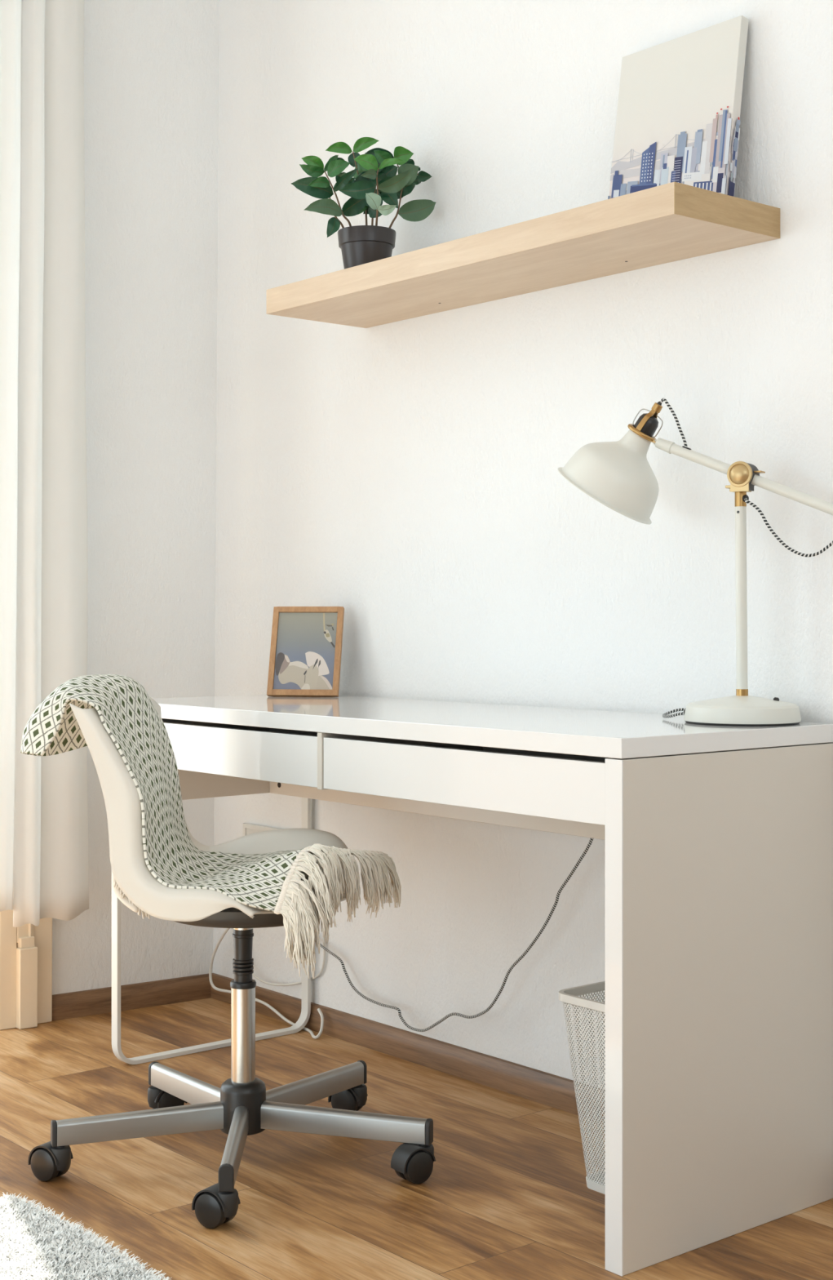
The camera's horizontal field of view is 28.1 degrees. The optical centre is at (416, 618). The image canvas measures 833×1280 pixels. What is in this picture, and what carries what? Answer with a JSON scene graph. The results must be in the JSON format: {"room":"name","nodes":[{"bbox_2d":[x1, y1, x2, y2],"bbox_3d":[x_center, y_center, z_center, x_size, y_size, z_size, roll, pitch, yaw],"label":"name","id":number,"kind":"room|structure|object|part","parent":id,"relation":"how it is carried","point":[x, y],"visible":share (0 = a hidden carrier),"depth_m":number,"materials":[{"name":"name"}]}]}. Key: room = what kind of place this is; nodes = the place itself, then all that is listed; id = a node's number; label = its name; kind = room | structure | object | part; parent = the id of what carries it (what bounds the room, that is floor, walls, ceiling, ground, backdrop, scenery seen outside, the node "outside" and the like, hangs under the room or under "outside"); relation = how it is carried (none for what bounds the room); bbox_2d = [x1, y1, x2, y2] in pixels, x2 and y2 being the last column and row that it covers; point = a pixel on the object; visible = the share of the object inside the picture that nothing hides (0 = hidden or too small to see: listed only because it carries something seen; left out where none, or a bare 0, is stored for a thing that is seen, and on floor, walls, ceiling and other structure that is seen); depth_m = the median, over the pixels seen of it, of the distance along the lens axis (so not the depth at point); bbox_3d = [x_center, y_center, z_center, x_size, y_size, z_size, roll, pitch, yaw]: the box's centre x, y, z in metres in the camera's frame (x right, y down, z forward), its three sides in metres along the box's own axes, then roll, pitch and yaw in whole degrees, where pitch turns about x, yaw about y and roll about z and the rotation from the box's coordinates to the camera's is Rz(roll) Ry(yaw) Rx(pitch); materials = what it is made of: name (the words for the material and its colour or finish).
{"room":"home office","nodes":[
{"label":"home office","id":0,"kind":"room"},
{"bbox_2d":[52,0,219,995],"bbox_3d":[-2.569,-0.548,2.732,5.002,2.970,0.294,0,0,-35],"label":"wall","id":1,"kind":"structure","parent":0,"point":[151,67],"depth_m":3.92,"materials":[{"name":"white paint"}]},
{"bbox_2d":[0,910,52,1030],"bbox_3d":[-0.882,-0.395,3.735,0.139,2.623,0.084,0,0,-40],"label":"trim","id":2,"kind":"structure","parent":1,"relation":"attached to","point":[26,949],"depth_m":3.72,"materials":[{"name":"beige paint"}]},
{"bbox_2d":[0,0,88,927],"bbox_3d":[-1.410,-0.578,3.223,1.760,2.502,0.236,0,0,-35],"label":"curtain","id":3,"kind":"object","parent":1,"relation":"hanging from","point":[44,864],"visible":0.99,"depth_m":3.65,"materials":[{"name":"white fabric"}]},
{"bbox_3d":[-0.946,-0.583,3.568,0.253,2.441,0.025,0,0,-40],"label":"panel","id":4,"kind":"part","parent":3,"relation":"part of","materials":[{"name":"white fabric"}]},
{"bbox_2d":[51,973,211,1021],"bbox_3d":[-0.665,0.888,3.910,0.424,0.057,0.014,0,0,-35],"label":"baseboard","id":5,"kind":"structure","parent":1,"relation":"attached to","point":[175,990],"depth_m":3.91,"materials":[{"name":"brown wood"}]},
{"bbox_2d":[0,997,832,1279],"bbox_3d":[-0.902,0.947,0.892,5.150,0.060,5.300,0,0,-40],"label":"floor","id":6,"kind":"structure","parent":0,"point":[506,1195],"depth_m":2.71,"materials":[{"name":"brown wood"}]},
{"bbox_2d":[0,1191,171,1279],"bbox_3d":[-1.039,0.902,1.722,1.806,0.028,0.855,0,0,-40],"label":"rug","id":7,"kind":"object","parent":6,"relation":"on","point":[35,1244],"visible":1,"depth_m":2.35,"materials":[{"name":"white carpet"}]},
{"bbox_2d":[27,695,435,1228],"bbox_3d":[-0.305,0.519,2.832,0.648,0.794,0.618,0,0,-40],"label":"swivel chair","id":8,"kind":"object","parent":6,"relation":"on","point":[242,1107],"visible":0.66,"depth_m":2.74,"materials":[{"name":"beige plastic"}]},
{"bbox_3d":[-0.455,0.836,2.760,0.282,0.045,0.024,0,0,-19],"label":"arm","id":9,"kind":"part","parent":8,"relation":"part of","materials":[{"name":"metal"}]},
{"bbox_3d":[-0.396,0.836,2.953,0.024,0.045,0.282,0,0,-37],"label":"arm","id":10,"kind":"part","parent":8,"relation":"part of","materials":[{"name":"metal"}]},
{"bbox_2d":[20,674,401,978],"bbox_3d":[-0.364,0.328,2.815,0.616,0.463,0.341,0,0,24],"label":"throw blanket","id":11,"kind":"object","parent":8,"relation":"on","point":[272,882],"visible":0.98,"depth_m":2.74,"materials":[{"name":"fabric"}]},
{"bbox_3d":[-0.289,0.836,2.642,0.024,0.045,0.288,0,0,-1],"label":"arm","id":12,"kind":"part","parent":8,"relation":"part of","materials":[{"name":"metal"}]},
{"bbox_3d":[-0.191,0.836,2.958,0.024,0.045,0.290,0,0,36],"label":"arm","id":13,"kind":"part","parent":8,"relation":"part of","materials":[{"name":"metal"}]},
{"bbox_3d":[-0.124,0.836,2.764,0.295,0.045,0.024,0,0,17],"label":"arm","id":14,"kind":"part","parent":8,"relation":"part of","materials":[{"name":"metal"}]},
{"bbox_2d":[208,928,324,1039],"bbox_3d":[-0.338,0.736,3.797,0.051,0.361,0.426,0,0,-40],"label":"cable","id":15,"kind":"object","parent":6,"relation":"on","point":[225,931],"visible":0.73,"depth_m":3.80,"materials":[{"name":"white plastic"}]},
{"bbox_2d":[111,694,832,1275],"bbox_3d":[0.019,0.542,3.020,0.495,0.750,1.422,0,0,-40],"label":"desk","id":16,"kind":"object","parent":6,"relation":"on","point":[719,839],"visible":0.86,"depth_m":2.50,"materials":[{"name":"white paint"}]},
{"bbox_3d":[-0.430,0.556,3.555,0.489,0.721,0.024,0,0,-40],"label":"leg frame","id":17,"kind":"part","parent":16,"relation":"part of","materials":[{"name":"white metal"}]},
{"bbox_3d":[-0.466,0.288,3.519,0.388,0.184,0.030,0,0,-40],"label":"panel","id":18,"kind":"part","parent":16,"relation":"part of","materials":[{"name":"white wood"}]},
{"bbox_3d":[-0.380,0.248,3.133,0.016,0.088,0.671,0,0,-40],"label":"drawer","id":19,"kind":"part","parent":16,"relation":"part of","materials":[{"name":"white paint"}]},
{"bbox_2d":[266,606,344,697],"bbox_3d":[-0.234,0.070,3.572,0.154,0.192,0.106,0,0,9],"label":"photo frame","id":20,"kind":"object","parent":16,"relation":"on","point":[306,647],"visible":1,"depth_m":3.55,"materials":[{"name":"brown wood"}]},
{"bbox_3d":[0.121,0.288,3.106,0.016,0.184,1.357,0,0,-40],"label":"panel","id":21,"kind":"part","parent":16,"relation":"part of","materials":[{"name":"white wood"}]},
{"bbox_2d":[315,837,593,1031],"bbox_3d":[0.025,0.526,3.348,0.026,0.625,1.088,0,0,-36],"label":"power cord","id":22,"kind":"object","parent":16,"relation":"hanging from","point":[589,844],"visible":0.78,"depth_m":3.19,"materials":[{"name":"grey plastic"}]},
{"bbox_3d":[0.060,0.248,2.606,0.016,0.088,0.668,0,0,-40],"label":"drawer","id":23,"kind":"part","parent":16,"relation":"part of","materials":[{"name":"white paint"}]},
{"bbox_2d":[557,398,832,725],"bbox_3d":[0.463,-0.077,2.676,0.272,0.568,0.504,0,0,-40],"label":"desk lamp","id":24,"kind":"object","parent":16,"relation":"on","point":[619,475],"visible":1,"depth_m":2.67,"materials":[{"name":"white metal"}]},
{"bbox_3d":[0.318,-0.236,2.774,0.177,0.160,0.168,0,0,-40],"label":"lamp shade","id":25,"kind":"part","parent":24,"relation":"part of","materials":[{"name":"white metal"}]},
{"bbox_2d":[633,413,658,436],"bbox_3d":[0.378,-0.316,2.745,0.045,0.045,0.036,0,0,25],"label":"socket","id":26,"kind":"object","parent":24,"relation":"attached to","point":[647,424],"depth_m":2.73,"materials":[{"name":"black plastic"}]},
{"bbox_3d":[0.419,-0.319,2.719,0.051,0.085,0.007,0,0,35],"label":"cord","id":27,"kind":"part","parent":24,"relation":"part of","materials":[{"name":"fabric"}]},
{"bbox_3d":[0.445,0.179,2.780,0.058,0.056,0.160,0,0,24],"label":"cord","id":28,"kind":"part","parent":24,"relation":"part of","materials":[{"name":"fabric"}]},
{"bbox_3d":[0.512,-0.226,2.639,0.042,0.048,0.011,0,0,30],"label":"tension knob","id":29,"kind":"part","parent":24,"relation":"part of","materials":[{"name":"gold metal"}]},
{"bbox_3d":[0.560,-0.211,2.636,0.334,0.150,0.017,0,0,30],"label":"arm","id":30,"kind":"part","parent":24,"relation":"part of","materials":[{"name":"white metal"}]},
{"bbox_3d":[0.546,-0.233,2.649,0.014,0.003,0.022,0,0,30],"label":"clip plate","id":31,"kind":"part","parent":24,"relation":"part of","materials":[{"name":"gold metal"}]},
{"bbox_3d":[0.609,-0.145,2.600,0.205,0.098,0.016,0,0,30],"label":"cord","id":32,"kind":"part","parent":24,"relation":"part of","materials":[{"name":"fabric"}]},
{"bbox_3d":[0.466,0.557,2.488,0.491,0.720,0.033,0,0,-40],"label":"panel","id":33,"kind":"part","parent":16,"relation":"part of","materials":[{"name":"white wood"}]},
{"bbox_2d":[559,981,605,1194],"bbox_3d":[0.403,0.760,2.675,0.261,0.313,0.261,0,0,-40],"label":"basket","id":34,"kind":"object","parent":6,"relation":"on","point":[596,1181],"visible":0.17,"depth_m":2.66,"materials":[{"name":"white metal"}]},
{"bbox_2d":[586,1170,605,1194],"bbox_3d":[0.403,0.910,2.675,0.196,0.014,0.196,0,0,-40],"label":"base","id":35,"kind":"object","parent":34,"relation":"on","point":[596,1181],"depth_m":2.67,"materials":[{"name":"white metal"}]},
{"bbox_2d":[213,0,832,1088],"bbox_3d":[1.018,-0.548,2.400,0.220,2.970,5.150,0,0,-40],"label":"wall","id":36,"kind":"structure","parent":0,"point":[403,476],"depth_m":3.25,"materials":[{"name":"white paint"}]},
{"bbox_2d":[242,822,282,836],"bbox_3d":[-0.317,0.532,3.815,0.012,0.102,0.276,0,0,-40],"label":"wall box","id":37,"kind":"object","parent":36,"relation":"attached to","point":[248,828],"visible":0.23,"depth_m":3.88,"materials":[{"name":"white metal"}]},
{"bbox_2d":[252,920,325,986],"bbox_3d":[-0.308,0.692,3.786,0.022,0.292,0.305,0,0,-42],"label":"cable","id":38,"kind":"object","parent":36,"relation":"attached to","point":[323,938],"visible":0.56,"depth_m":3.74,"materials":[{"name":"white plastic"}]},
{"bbox_2d":[210,973,605,1122],"bbox_3d":[0.976,0.888,2.268,0.014,0.057,4.600,0,0,-40],"label":"baseboard","id":39,"kind":"structure","parent":36,"relation":"attached to","point":[540,1086],"depth_m":3.40,"materials":[{"name":"brown wood"}]},
{"bbox_2d":[266,182,780,328],"bbox_3d":[0.145,-0.648,3.069,0.260,0.050,1.101,0,0,-40],"label":"wall shelf","id":40,"kind":"object","parent":36,"relation":"attached to","point":[673,221],"visible":1,"depth_m":2.90,"materials":[{"name":"brown wood"}]},
{"bbox_2d":[291,137,435,269],"bbox_3d":[-0.102,-0.820,3.344,0.271,0.292,0.193,0,0,14],"label":"potted plant","id":41,"kind":"object","parent":40,"relation":"on","point":[359,245],"visible":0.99,"depth_m":3.31,"materials":[{"name":"green plant"}]},
{"bbox_3d":[-0.158,-0.820,3.324,0.041,0.099,0.017,0,0,-17],"label":"stem","id":42,"kind":"part","parent":41,"relation":"part of","materials":[{"name":"brown plant"}]},
{"bbox_3d":[-0.155,-0.834,3.325,0.060,0.127,0.024,0,0,-1],"label":"stem","id":43,"kind":"part","parent":41,"relation":"part of","materials":[{"name":"brown plant"}]},
{"bbox_3d":[-0.115,-0.860,3.362,0.033,0.163,0.007,0,0,-18],"label":"stem","id":44,"kind":"part","parent":41,"relation":"part of","materials":[{"name":"brown plant"}]},
{"bbox_3d":[-0.100,-0.727,3.355,0.118,0.106,0.118,0,0,-40],"label":"pot","id":45,"kind":"part","parent":41,"relation":"part of","materials":[{"name":"grey plastic"}]},
{"bbox_3d":[-0.084,-0.822,3.342,0.008,0.091,0.034,0,0,-17],"label":"stem","id":46,"kind":"part","parent":41,"relation":"part of","materials":[{"name":"brown plant"}]},
{"bbox_3d":[-0.079,-0.829,3.305,0.005,0.121,0.044,0,0,-6],"label":"stem","id":47,"kind":"part","parent":41,"relation":"part of","materials":[{"name":"brown plant"}]},
{"bbox_3d":[-0.043,-0.857,3.363,0.027,0.164,0.040,0,0,28],"label":"stem","id":48,"kind":"part","parent":41,"relation":"part of","materials":[{"name":"brown plant"}]},
{"bbox_2d":[608,15,749,199],"bbox_3d":[0.442,-0.822,2.851,0.068,0.358,0.273,0,0,-40],"label":"print","id":49,"kind":"object","parent":40,"relation":"on","point":[679,110],"visible":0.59,"depth_m":2.83,"materials":[{"name":"paint"}]}
]}

